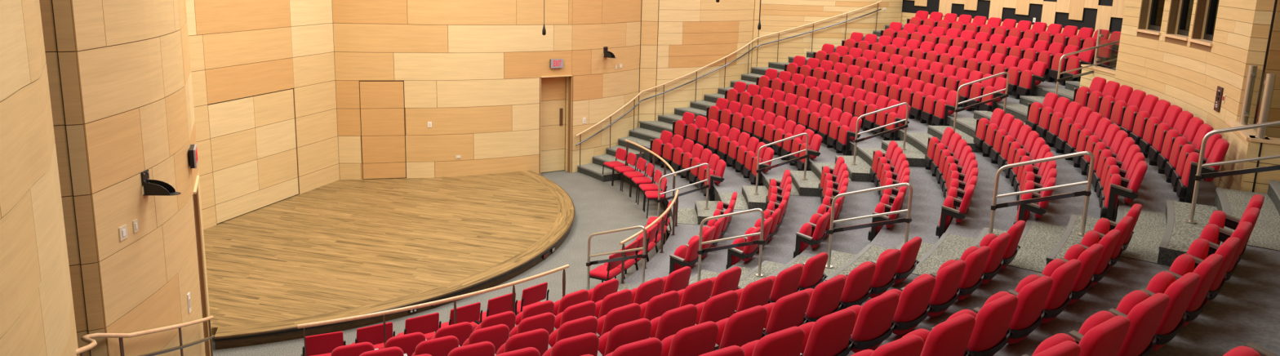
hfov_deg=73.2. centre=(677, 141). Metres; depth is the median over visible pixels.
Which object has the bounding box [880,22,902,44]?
seat
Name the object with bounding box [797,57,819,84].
seat
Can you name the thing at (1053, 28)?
seat
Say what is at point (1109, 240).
seat
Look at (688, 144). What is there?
seat
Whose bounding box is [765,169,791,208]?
seat
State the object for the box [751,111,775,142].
seat
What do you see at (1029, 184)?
seat
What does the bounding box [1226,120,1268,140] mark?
cap
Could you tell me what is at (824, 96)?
seat
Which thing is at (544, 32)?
microphone
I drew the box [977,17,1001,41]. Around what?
seat
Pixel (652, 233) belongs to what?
chair
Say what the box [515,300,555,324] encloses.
seat
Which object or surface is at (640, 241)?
chair
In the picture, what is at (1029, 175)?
seat
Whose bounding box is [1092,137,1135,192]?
seat
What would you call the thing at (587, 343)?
seat
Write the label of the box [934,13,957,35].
seat
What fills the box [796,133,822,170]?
seat
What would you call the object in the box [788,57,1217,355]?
floor
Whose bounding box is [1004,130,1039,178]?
seat
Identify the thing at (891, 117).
seat
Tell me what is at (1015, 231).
seat
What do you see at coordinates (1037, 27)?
seat
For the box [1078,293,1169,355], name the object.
seat
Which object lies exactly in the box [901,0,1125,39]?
wall
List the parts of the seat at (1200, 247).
seat, armrest, leg, backrest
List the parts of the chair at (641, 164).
seat, backrest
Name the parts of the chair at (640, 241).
seat, backrest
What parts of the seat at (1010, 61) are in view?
leg, seat, backrest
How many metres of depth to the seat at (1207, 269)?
5.69 m
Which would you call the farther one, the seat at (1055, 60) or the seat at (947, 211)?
the seat at (1055, 60)
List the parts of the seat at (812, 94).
leg, seat, backrest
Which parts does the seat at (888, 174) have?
seat, backrest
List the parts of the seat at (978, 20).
seat, backrest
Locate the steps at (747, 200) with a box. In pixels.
[647,67,1115,239]
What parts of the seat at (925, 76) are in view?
seat, backrest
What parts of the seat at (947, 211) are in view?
seat, armrest, armrest, backrest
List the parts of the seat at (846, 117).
leg, seat, backrest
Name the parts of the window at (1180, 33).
frame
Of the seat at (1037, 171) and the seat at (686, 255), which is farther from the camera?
the seat at (686, 255)
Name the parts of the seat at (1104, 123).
seat, backrest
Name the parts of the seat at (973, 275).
seat, backrest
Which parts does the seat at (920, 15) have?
seat, backrest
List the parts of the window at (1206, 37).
frame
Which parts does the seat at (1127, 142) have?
seat, backrest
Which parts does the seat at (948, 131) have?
seat, backrest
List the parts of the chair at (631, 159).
seat, backrest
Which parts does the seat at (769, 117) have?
leg, seat, backrest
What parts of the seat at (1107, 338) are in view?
seat, armrest, backrest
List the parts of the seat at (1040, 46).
leg, seat, backrest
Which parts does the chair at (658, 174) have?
leg, seat, backrest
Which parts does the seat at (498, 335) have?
seat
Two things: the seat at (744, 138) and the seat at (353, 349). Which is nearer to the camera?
the seat at (353, 349)
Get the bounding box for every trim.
[192,175,210,355]
[538,75,573,174]
[1252,142,1262,191]
[1253,0,1276,124]
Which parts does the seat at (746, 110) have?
leg, seat, backrest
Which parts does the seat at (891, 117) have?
leg, seat, leg, backrest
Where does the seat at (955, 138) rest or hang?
on the floor at (927, 199)
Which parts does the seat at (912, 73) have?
seat, backrest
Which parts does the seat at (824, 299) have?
seat, leg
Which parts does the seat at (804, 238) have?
armrest, seat, backrest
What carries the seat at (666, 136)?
on the floor at (658, 266)
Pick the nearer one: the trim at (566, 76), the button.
the button
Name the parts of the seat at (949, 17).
seat, backrest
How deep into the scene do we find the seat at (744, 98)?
23.00 m
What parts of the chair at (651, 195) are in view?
leg, seat, backrest, leg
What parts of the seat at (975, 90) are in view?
leg, seat, backrest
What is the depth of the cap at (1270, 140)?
9.65 m
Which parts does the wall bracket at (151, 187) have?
plate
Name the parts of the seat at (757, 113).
leg, seat, backrest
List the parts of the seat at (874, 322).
seat, leg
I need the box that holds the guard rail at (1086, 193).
[988,151,1094,235]
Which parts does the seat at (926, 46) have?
seat, backrest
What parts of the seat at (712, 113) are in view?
leg, seat, backrest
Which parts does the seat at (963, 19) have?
seat, backrest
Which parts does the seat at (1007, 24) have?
seat, backrest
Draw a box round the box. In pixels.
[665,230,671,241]
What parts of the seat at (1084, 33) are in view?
leg, seat, backrest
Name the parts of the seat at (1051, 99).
seat, backrest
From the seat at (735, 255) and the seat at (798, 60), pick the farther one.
the seat at (798, 60)
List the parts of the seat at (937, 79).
leg, seat, backrest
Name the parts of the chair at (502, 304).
seat, backrest, leg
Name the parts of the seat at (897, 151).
seat, backrest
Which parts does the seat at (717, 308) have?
seat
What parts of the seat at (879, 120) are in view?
leg, seat, backrest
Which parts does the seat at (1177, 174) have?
seat, armrest, backrest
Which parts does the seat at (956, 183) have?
seat, armrest, backrest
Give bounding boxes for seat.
[330,342,378,355]
[359,346,407,355]
[384,332,426,355]
[411,335,459,355]
[414,353,431,355]
[431,321,472,346]
[447,341,495,355]
[462,324,509,353]
[473,311,516,332]
[495,328,551,355]
[495,346,540,355]
[509,312,555,337]
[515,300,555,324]
[542,332,602,355]
[548,315,599,346]
[553,288,588,315]
[554,300,597,328]
[587,278,618,302]
[594,288,631,318]
[596,302,640,336]
[598,318,651,355]
[605,337,662,355]
[630,277,663,304]
[639,290,679,320]
[649,130,672,163]
[649,303,697,341]
[660,134,683,168]
[661,266,691,293]
[661,320,719,355]
[669,235,703,274]
[671,138,693,173]
[672,111,694,141]
[677,278,712,307]
[680,143,703,177]
[684,115,706,145]
[687,226,715,257]
[688,148,711,183]
[695,119,718,149]
[695,290,737,324]
[696,153,719,187]
[698,217,724,247]
[698,345,744,355]
[702,159,725,200]
[705,97,728,128]
[706,123,729,154]
[706,208,731,237]
[709,266,742,297]
[712,200,735,226]
[715,191,737,211]
[715,305,768,349]
[716,127,740,159]
[717,101,741,129]
[724,81,746,108]
[725,226,760,269]
[726,132,750,167]
[729,104,752,133]
[734,276,773,312]
[735,137,759,172]
[737,84,759,112]
[741,107,764,137]
[741,325,804,355]
[742,142,767,177]
[744,217,773,250]
[749,86,772,116]
[750,146,773,186]
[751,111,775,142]
[754,208,781,240]
[755,68,777,94]
[761,89,784,120]
[762,115,786,147]
[762,289,811,334]
[764,199,786,230]
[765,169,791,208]
[766,191,790,218]
[767,176,791,204]
[768,71,791,97]
[768,264,803,302]
[769,183,791,211]
[772,120,795,155]
[773,93,796,119]
[781,124,805,159]
[782,73,804,101]
[784,55,805,80]
[785,96,808,125]
[789,128,814,165]
[791,252,828,289]
[793,212,830,257]
[794,75,817,105]
[796,100,820,129]
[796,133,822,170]
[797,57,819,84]
[798,307,857,355]
[803,275,845,321]
[806,79,829,107]
[807,103,831,134]
[809,203,838,237]
[810,60,832,86]
[813,44,834,67]
[817,107,842,142]
[817,156,844,197]
[817,195,844,225]
[818,81,842,111]
[820,163,847,203]
[822,170,848,202]
[822,186,847,214]
[823,62,846,89]
[824,177,848,206]
[826,45,848,70]
[826,111,852,147]
[830,84,854,110]
[833,262,875,310]
[835,116,862,155]
[836,65,859,92]
[839,47,862,72]
[841,31,862,54]
[841,88,866,117]
[848,67,872,97]
[848,291,899,352]
[850,333,923,355]
[853,49,875,75]
[853,91,877,124]
[855,33,877,57]
[857,248,901,297]
[862,70,885,99]
[862,95,888,131]
[866,52,889,78]
[867,191,904,242]
[868,35,891,59]
[869,140,897,182]
[873,99,900,134]
[874,73,898,100]
[874,146,902,186]
[876,236,921,283]
[877,153,906,195]
[879,53,902,81]
[879,160,909,201]
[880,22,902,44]
[880,167,910,198]
[880,186,907,227]
[881,275,935,334]
[882,37,905,62]
[883,104,910,140]
[884,175,910,216]
[886,76,911,101]
[892,56,916,84]
[893,23,916,46]
[896,39,919,64]
[897,79,924,105]
[901,313,975,355]
[905,58,929,87]
[906,10,928,31]
[907,25,930,48]
[908,83,936,119]
[909,41,933,66]
[912,260,965,316]
[918,62,943,90]
[920,12,942,33]
[920,86,948,123]
[921,26,945,50]
[923,43,947,70]
[924,127,955,169]
[930,64,956,93]
[930,133,961,176]
[931,90,959,125]
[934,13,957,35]
[935,28,959,53]
[935,184,975,239]
[936,138,967,183]
[936,245,990,300]
[937,45,961,72]
[940,145,972,191]
[942,152,975,197]
[943,67,969,93]
[944,160,977,199]
[946,293,1017,355]
[947,175,977,224]
[948,14,972,37]
[948,167,977,208]
[949,30,974,55]
[950,48,976,75]
[955,70,982,106]
[960,232,1010,284]
[962,15,986,39]
[964,31,989,58]
[964,50,990,79]
[966,73,995,111]
[973,107,1004,147]
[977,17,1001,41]
[977,33,1004,61]
[977,53,1004,81]
[978,77,1006,111]
[978,220,1026,269]
[982,113,1014,156]
[982,275,1053,343]
[990,118,1023,164]
[991,18,1016,44]
[991,35,1018,64]
[991,55,1018,86]
[997,124,1031,170]
[1004,57,1032,93]
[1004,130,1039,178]
[1005,20,1031,45]
[1006,37,1033,66]
[1008,137,1045,186]
[1013,144,1050,191]
[1013,177,1056,223]
[1014,258,1080,323]
[1015,61,1046,99]
[1016,151,1054,200]
[1017,160,1056,210]
[1017,168,1057,218]
[1020,22,1047,48]
[1020,40,1048,69]
[1022,340,1080,355]
[1025,92,1058,131]
[1031,315,1130,355]
[1035,23,1062,50]
[1035,42,1063,75]
[1035,97,1070,137]
[1041,243,1103,304]
[1045,101,1081,146]
[1047,44,1079,82]
[1049,25,1078,53]
[1055,106,1092,153]
[1061,47,1094,85]
[1063,229,1120,287]
[1064,26,1093,55]
[1064,111,1102,159]
[1072,76,1106,107]
[1072,117,1111,168]
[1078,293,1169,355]
[1080,29,1110,62]
[1080,123,1120,175]
[1080,215,1133,270]
[1085,80,1119,111]
[1086,129,1128,183]
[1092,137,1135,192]
[1093,31,1120,69]
[1093,203,1142,250]
[1096,144,1140,200]
[1097,84,1133,119]
[1098,151,1145,208]
[1100,160,1147,222]
[1109,89,1146,126]
[1115,272,1199,351]
[1120,94,1158,137]
[1128,99,1170,146]
[1138,105,1182,158]
[1146,253,1222,327]
[1148,111,1193,165]
[1156,116,1204,173]
[1164,123,1213,182]
[1168,236,1240,304]
[1171,133,1222,191]
[1176,138,1229,203]
[1186,221,1252,280]
[1199,207,1260,262]
[1208,194,1264,244]
[1222,341,1278,355]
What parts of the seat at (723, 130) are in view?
leg, seat, backrest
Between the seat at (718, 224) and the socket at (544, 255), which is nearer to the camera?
the seat at (718, 224)
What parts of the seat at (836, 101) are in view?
leg, seat, backrest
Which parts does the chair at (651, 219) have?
seat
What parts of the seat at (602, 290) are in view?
seat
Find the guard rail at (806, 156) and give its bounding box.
[753,133,808,195]
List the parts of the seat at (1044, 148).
seat, backrest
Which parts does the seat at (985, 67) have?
seat, backrest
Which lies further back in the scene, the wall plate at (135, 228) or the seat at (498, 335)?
the seat at (498, 335)
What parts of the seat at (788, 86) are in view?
seat, backrest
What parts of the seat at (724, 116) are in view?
leg, seat, backrest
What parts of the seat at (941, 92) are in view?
leg, seat, backrest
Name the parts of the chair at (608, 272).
seat frame, seat, leg, backrest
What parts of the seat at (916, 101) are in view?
leg, seat, backrest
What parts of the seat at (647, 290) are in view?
seat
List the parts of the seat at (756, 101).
seat, backrest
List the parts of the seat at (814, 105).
leg, seat, backrest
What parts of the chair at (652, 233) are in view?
seat, leg, backrest, leg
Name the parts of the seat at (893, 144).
seat, backrest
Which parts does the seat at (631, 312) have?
seat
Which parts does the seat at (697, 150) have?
leg, seat, backrest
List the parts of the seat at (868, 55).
seat, backrest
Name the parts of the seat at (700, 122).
leg, seat, backrest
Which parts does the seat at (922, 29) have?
seat, backrest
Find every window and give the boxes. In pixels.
[1134,0,1164,35]
[1163,0,1193,40]
[1187,0,1219,46]
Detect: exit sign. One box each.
[188,143,198,168]
[550,58,563,68]
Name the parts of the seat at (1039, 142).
seat, backrest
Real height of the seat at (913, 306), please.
0.850 m
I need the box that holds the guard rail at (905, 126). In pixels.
[851,102,908,164]
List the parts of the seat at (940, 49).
seat, backrest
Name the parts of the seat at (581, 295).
seat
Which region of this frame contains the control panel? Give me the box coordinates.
[1213,85,1223,112]
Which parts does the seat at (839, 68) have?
leg, seat, backrest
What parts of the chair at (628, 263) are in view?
seat, backrest, leg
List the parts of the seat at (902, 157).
seat, backrest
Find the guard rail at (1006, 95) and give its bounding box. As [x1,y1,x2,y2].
[953,71,1008,133]
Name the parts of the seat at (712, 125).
leg, seat, backrest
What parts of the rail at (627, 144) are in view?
post, post, rail, post, post, post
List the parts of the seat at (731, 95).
seat, backrest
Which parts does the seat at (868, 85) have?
leg, seat, backrest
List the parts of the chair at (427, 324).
seat, backrest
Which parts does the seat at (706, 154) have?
leg, seat, backrest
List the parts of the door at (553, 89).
push plate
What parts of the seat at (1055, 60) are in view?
leg, seat, backrest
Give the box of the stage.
[203,170,574,349]
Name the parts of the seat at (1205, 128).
seat, backrest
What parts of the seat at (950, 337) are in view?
seat, leg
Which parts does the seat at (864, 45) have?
seat, backrest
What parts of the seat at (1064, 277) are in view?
seat, backrest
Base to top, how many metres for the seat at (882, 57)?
0.850 m
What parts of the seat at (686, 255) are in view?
armrest, seat, backrest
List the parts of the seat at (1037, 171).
seat, backrest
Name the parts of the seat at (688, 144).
leg, seat, backrest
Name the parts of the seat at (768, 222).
seat, backrest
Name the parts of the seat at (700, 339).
seat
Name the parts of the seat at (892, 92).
leg, seat, backrest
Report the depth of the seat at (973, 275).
7.81 m
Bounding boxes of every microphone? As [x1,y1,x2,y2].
[542,0,546,35]
[757,3,760,30]
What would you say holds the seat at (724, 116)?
on the floor at (780, 247)
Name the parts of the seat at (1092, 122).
seat, backrest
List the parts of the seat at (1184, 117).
seat, backrest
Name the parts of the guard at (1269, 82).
post, post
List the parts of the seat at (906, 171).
seat, backrest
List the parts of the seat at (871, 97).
leg, seat, backrest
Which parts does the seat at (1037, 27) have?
seat, backrest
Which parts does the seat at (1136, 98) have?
seat, backrest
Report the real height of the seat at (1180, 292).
0.850 m
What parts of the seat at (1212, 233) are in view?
seat, armrest, leg, backrest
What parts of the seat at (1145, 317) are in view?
seat, armrest, backrest, leg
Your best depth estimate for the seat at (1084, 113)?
14.42 m
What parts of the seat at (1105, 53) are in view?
seat, leg, backrest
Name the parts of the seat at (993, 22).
seat, backrest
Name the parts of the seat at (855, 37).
seat, backrest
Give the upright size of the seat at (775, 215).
0.850 m
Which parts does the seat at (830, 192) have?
seat, backrest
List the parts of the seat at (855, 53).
seat, backrest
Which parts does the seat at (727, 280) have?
seat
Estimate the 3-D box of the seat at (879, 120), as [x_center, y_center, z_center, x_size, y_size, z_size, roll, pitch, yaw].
[4.623,-0.511,19.063,0.418,0.850,0.581,0,12,-11]
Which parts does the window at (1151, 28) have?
frame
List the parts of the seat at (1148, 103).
seat, backrest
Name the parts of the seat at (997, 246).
seat, backrest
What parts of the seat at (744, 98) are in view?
leg, seat, backrest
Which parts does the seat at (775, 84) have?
leg, seat, backrest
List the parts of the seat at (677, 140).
leg, seat, backrest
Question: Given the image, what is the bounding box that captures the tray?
[142,191,181,195]
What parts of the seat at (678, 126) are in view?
leg, seat, backrest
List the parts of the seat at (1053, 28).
leg, seat, backrest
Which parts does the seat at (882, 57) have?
seat, backrest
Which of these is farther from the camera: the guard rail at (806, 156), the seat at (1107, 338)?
the guard rail at (806, 156)
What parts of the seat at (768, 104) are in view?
leg, seat, backrest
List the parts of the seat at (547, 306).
seat, backrest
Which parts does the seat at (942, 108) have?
leg, seat, leg, backrest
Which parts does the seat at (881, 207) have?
seat, armrest, armrest, backrest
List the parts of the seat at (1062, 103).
seat, backrest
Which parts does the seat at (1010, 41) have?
leg, seat, backrest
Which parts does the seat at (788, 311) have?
seat, leg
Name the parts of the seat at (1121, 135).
seat, backrest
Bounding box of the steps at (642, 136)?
[577,24,904,182]
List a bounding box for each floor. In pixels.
[212,119,665,355]
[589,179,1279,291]
[592,158,709,284]
[617,140,764,277]
[640,122,822,268]
[674,109,879,257]
[703,95,944,281]
[730,82,1017,306]
[751,68,1101,355]
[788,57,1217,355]
[833,48,1279,355]
[862,37,1076,83]
[884,24,1117,67]
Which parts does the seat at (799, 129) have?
leg, seat, backrest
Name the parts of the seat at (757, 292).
seat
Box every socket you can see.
[408,308,417,313]
[542,252,546,258]
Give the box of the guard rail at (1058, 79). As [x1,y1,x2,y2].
[1055,40,1119,93]
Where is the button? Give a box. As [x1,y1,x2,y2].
[1222,93,1226,102]
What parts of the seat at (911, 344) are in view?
seat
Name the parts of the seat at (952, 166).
seat, backrest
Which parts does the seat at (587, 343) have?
seat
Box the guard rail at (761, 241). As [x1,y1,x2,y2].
[697,208,764,281]
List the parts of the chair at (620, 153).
seat, backrest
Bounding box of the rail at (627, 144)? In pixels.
[625,139,675,199]
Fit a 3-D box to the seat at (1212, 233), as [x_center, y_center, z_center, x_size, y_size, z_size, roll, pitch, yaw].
[4.498,0.937,7.129,0.418,0.850,0.584,11,15,37]
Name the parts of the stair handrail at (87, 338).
post, rail, post, post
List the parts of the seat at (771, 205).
seat, backrest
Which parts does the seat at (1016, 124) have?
seat, backrest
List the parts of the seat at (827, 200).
seat, backrest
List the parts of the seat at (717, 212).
seat, backrest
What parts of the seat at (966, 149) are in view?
seat, backrest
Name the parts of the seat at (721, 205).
seat, backrest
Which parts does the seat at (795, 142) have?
leg, seat, backrest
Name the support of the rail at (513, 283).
on the floor at (658, 266)
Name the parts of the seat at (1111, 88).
seat, backrest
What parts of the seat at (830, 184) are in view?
seat, backrest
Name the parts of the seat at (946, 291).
seat, armrest, leg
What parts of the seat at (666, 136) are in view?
leg, seat, backrest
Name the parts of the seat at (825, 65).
seat, backrest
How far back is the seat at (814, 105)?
20.61 m
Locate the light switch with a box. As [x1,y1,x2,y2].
[427,121,431,127]
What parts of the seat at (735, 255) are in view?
armrest, seat, backrest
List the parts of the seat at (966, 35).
seat, backrest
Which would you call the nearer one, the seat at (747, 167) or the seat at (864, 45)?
the seat at (747, 167)
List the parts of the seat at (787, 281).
seat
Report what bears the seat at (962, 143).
on the floor at (927, 199)
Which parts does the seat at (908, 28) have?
seat, backrest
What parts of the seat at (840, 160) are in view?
seat, backrest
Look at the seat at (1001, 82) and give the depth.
18.05 m
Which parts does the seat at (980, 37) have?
seat, backrest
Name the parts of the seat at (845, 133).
leg, seat, leg, backrest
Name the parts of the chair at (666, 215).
seat, leg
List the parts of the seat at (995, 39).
seat, backrest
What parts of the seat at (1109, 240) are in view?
seat, backrest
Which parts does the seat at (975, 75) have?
leg, seat, backrest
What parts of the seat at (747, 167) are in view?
leg, seat, backrest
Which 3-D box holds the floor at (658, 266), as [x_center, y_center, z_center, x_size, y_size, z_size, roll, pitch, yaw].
[-1.687,1.957,15.531,4.755,0.334,14.896,5,12,14]
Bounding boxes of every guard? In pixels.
[1093,29,1103,66]
[1238,64,1276,138]
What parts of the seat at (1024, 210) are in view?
seat, armrest, armrest, backrest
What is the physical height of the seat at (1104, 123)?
0.850 m
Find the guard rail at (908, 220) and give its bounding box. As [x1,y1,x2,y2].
[825,182,912,268]
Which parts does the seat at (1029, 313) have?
seat, armrest, backrest, leg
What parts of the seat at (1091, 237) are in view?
seat, armrest, backrest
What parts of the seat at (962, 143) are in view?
seat, backrest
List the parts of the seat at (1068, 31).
leg, seat, backrest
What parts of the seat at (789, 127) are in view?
leg, seat, backrest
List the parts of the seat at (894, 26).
seat, backrest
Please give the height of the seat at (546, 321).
0.850 m
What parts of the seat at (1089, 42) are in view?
leg, seat, backrest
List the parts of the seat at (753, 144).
leg, seat, backrest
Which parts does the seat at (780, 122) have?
leg, seat, backrest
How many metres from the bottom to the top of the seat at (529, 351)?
0.850 m
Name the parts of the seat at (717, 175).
seat, leg, backrest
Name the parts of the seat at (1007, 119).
seat, backrest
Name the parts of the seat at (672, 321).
seat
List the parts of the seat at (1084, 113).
seat, backrest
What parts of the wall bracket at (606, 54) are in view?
plate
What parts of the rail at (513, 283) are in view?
post, post, rail, post, post, post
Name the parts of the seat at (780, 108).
leg, seat, backrest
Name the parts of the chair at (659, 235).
seat, backrest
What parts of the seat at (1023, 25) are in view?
seat, backrest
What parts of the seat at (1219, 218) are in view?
seat, armrest, backrest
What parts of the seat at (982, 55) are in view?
seat, backrest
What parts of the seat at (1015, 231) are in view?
seat, backrest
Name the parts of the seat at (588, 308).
seat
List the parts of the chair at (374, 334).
seat, backrest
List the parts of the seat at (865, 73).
seat, backrest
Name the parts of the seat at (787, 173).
seat, backrest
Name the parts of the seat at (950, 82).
seat, backrest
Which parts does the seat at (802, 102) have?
leg, seat, backrest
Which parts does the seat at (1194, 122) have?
seat, backrest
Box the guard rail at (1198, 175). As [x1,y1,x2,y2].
[1185,120,1279,223]
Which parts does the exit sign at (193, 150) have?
plate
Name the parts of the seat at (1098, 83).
seat, backrest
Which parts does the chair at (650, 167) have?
seat, backrest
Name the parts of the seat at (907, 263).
seat, backrest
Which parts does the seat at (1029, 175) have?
seat, armrest, backrest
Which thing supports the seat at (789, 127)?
on the floor at (780, 247)
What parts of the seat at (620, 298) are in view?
seat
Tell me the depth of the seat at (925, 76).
20.71 m
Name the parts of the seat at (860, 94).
leg, seat, backrest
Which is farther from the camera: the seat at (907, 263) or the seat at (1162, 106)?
the seat at (1162, 106)
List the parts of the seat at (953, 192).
seat, armrest, backrest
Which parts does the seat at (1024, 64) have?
seat, backrest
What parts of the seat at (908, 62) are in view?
seat, backrest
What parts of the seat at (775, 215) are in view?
seat, backrest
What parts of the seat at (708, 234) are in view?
seat, backrest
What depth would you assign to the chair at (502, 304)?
11.64 m
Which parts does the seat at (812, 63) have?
seat, backrest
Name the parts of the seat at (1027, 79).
seat, backrest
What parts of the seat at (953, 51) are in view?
seat, backrest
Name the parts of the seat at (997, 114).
seat, backrest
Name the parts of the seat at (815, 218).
seat, backrest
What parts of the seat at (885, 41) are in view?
seat, backrest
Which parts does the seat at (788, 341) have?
seat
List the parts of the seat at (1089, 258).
seat, backrest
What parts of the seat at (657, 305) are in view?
seat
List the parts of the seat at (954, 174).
seat, backrest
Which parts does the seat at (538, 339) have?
seat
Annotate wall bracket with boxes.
[140,169,181,195]
[603,46,615,57]
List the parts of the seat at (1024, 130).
seat, backrest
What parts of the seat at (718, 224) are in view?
seat, backrest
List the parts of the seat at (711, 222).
seat, backrest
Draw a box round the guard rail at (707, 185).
[657,163,709,217]
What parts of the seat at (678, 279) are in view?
seat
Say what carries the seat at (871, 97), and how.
on the floor at (927, 199)
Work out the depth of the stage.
15.16 m
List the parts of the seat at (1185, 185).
seat, armrest, backrest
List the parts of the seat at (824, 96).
leg, seat, backrest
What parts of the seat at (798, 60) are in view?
seat, backrest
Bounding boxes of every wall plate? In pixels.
[118,224,128,241]
[132,218,138,232]
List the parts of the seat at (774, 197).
seat, backrest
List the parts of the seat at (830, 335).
seat, leg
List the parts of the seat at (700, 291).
seat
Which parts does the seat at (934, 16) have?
seat, backrest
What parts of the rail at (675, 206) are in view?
post, post, rail, post, post, post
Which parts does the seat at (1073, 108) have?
seat, backrest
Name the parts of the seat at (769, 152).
leg, seat, leg, backrest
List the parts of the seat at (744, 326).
seat, leg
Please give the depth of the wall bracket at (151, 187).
8.47 m
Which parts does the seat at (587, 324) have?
seat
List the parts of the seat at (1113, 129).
seat, backrest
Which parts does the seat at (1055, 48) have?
leg, seat, backrest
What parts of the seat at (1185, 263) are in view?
seat, armrest, leg, backrest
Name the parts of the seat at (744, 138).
leg, seat, backrest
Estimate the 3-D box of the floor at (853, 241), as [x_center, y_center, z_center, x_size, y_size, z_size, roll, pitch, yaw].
[0.527,1.179,14.804,6.066,0.360,19.719,5,12,14]
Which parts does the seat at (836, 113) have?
leg, seat, backrest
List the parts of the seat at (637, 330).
seat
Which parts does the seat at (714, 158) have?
seat, backrest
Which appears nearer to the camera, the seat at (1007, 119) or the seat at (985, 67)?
the seat at (1007, 119)
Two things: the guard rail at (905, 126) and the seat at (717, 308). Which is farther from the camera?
the guard rail at (905, 126)
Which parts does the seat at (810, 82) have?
leg, seat, backrest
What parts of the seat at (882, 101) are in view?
leg, seat, backrest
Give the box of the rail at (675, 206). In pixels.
[619,189,679,284]
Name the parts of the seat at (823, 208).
seat, backrest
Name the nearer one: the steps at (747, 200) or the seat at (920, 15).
the steps at (747, 200)
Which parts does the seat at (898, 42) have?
seat, backrest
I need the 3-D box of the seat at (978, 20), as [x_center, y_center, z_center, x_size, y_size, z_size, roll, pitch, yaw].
[8.072,-2.998,23.439,0.418,0.850,0.580,-3,13,-24]
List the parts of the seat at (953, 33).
seat, backrest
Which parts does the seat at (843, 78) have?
seat, backrest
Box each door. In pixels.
[207,88,298,224]
[359,80,406,179]
[540,76,565,173]
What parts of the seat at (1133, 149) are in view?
seat, armrest, backrest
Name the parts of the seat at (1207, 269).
seat, armrest, backrest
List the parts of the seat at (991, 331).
seat, armrest, leg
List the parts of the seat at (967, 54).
seat, backrest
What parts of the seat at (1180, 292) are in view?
seat, armrest, backrest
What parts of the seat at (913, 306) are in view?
seat, leg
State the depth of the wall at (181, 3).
10.23 m
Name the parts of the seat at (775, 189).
seat, backrest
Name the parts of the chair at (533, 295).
leg, seat, backrest, leg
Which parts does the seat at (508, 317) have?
seat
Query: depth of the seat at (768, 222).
13.18 m
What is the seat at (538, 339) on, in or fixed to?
on the floor at (780, 247)
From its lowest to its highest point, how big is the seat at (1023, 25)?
0.850 m
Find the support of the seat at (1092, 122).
on the floor at (1059, 211)
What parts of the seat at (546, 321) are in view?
seat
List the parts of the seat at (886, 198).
seat, backrest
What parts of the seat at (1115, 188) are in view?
seat, armrest, armrest, backrest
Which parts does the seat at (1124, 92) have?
seat, backrest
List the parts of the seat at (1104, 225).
seat, armrest, backrest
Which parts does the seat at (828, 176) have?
seat, backrest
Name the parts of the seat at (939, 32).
seat, backrest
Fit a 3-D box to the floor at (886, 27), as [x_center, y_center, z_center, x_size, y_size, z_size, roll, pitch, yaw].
[6.296,-0.346,11.675,9.812,0.360,30.763,5,12,14]
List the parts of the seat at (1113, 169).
seat, armrest, backrest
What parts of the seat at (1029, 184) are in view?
seat, armrest, backrest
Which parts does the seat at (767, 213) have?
seat, backrest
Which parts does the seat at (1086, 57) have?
seat, backrest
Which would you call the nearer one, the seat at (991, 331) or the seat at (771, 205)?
the seat at (991, 331)
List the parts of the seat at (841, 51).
seat, backrest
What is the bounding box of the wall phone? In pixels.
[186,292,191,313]
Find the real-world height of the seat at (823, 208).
0.850 m
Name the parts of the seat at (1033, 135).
seat, backrest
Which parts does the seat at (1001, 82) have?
seat, backrest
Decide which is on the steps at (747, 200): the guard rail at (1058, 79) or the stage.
the guard rail at (1058, 79)
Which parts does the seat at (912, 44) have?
seat, backrest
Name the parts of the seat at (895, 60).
seat, backrest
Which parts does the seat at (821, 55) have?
seat, backrest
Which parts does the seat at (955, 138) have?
seat, backrest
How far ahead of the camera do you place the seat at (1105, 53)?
18.70 m
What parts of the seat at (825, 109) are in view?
leg, seat, backrest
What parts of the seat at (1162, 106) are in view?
seat, backrest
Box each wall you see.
[0,0,79,355]
[39,0,90,355]
[51,0,107,355]
[71,0,205,355]
[177,0,198,189]
[185,0,339,229]
[193,170,212,355]
[332,0,572,80]
[335,77,541,179]
[567,0,641,173]
[637,0,658,127]
[654,0,754,120]
[751,0,759,71]
[756,0,902,66]
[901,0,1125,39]
[1079,67,1115,88]
[1114,0,1257,186]
[1155,0,1194,30]
[1212,0,1219,34]
[1217,124,1262,191]
[1236,0,1275,124]
[1241,141,1279,193]
[1255,0,1279,138]
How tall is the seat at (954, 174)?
0.850 m
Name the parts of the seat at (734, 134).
leg, seat, backrest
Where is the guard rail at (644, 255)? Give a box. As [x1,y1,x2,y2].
[586,225,647,290]
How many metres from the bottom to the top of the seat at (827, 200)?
0.850 m
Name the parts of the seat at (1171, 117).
seat, backrest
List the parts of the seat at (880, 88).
leg, seat, backrest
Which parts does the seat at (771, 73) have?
seat, backrest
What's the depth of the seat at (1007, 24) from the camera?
22.34 m
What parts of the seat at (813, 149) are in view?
leg, seat, leg, backrest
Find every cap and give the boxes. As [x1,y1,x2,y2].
[1080,64,1115,74]
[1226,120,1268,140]
[1248,135,1279,144]
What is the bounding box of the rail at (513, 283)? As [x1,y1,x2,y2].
[297,264,568,355]
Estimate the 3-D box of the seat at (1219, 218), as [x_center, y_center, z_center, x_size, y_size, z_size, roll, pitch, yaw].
[4.831,0.860,7.563,0.418,0.850,0.584,10,14,35]
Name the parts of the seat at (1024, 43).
leg, seat, backrest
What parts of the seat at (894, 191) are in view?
seat, backrest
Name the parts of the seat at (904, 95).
leg, seat, backrest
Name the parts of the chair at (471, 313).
seat, backrest, leg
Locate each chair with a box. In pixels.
[301,331,346,355]
[351,321,395,349]
[395,312,441,339]
[435,302,482,333]
[474,293,517,324]
[511,281,549,314]
[589,248,624,280]
[601,240,638,282]
[602,147,628,185]
[612,152,638,191]
[614,231,648,278]
[621,157,646,196]
[626,223,657,273]
[630,162,656,203]
[635,215,664,252]
[637,168,663,210]
[643,177,667,217]
[644,208,668,243]
[646,200,671,235]
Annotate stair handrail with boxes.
[75,315,214,355]
[575,0,881,173]

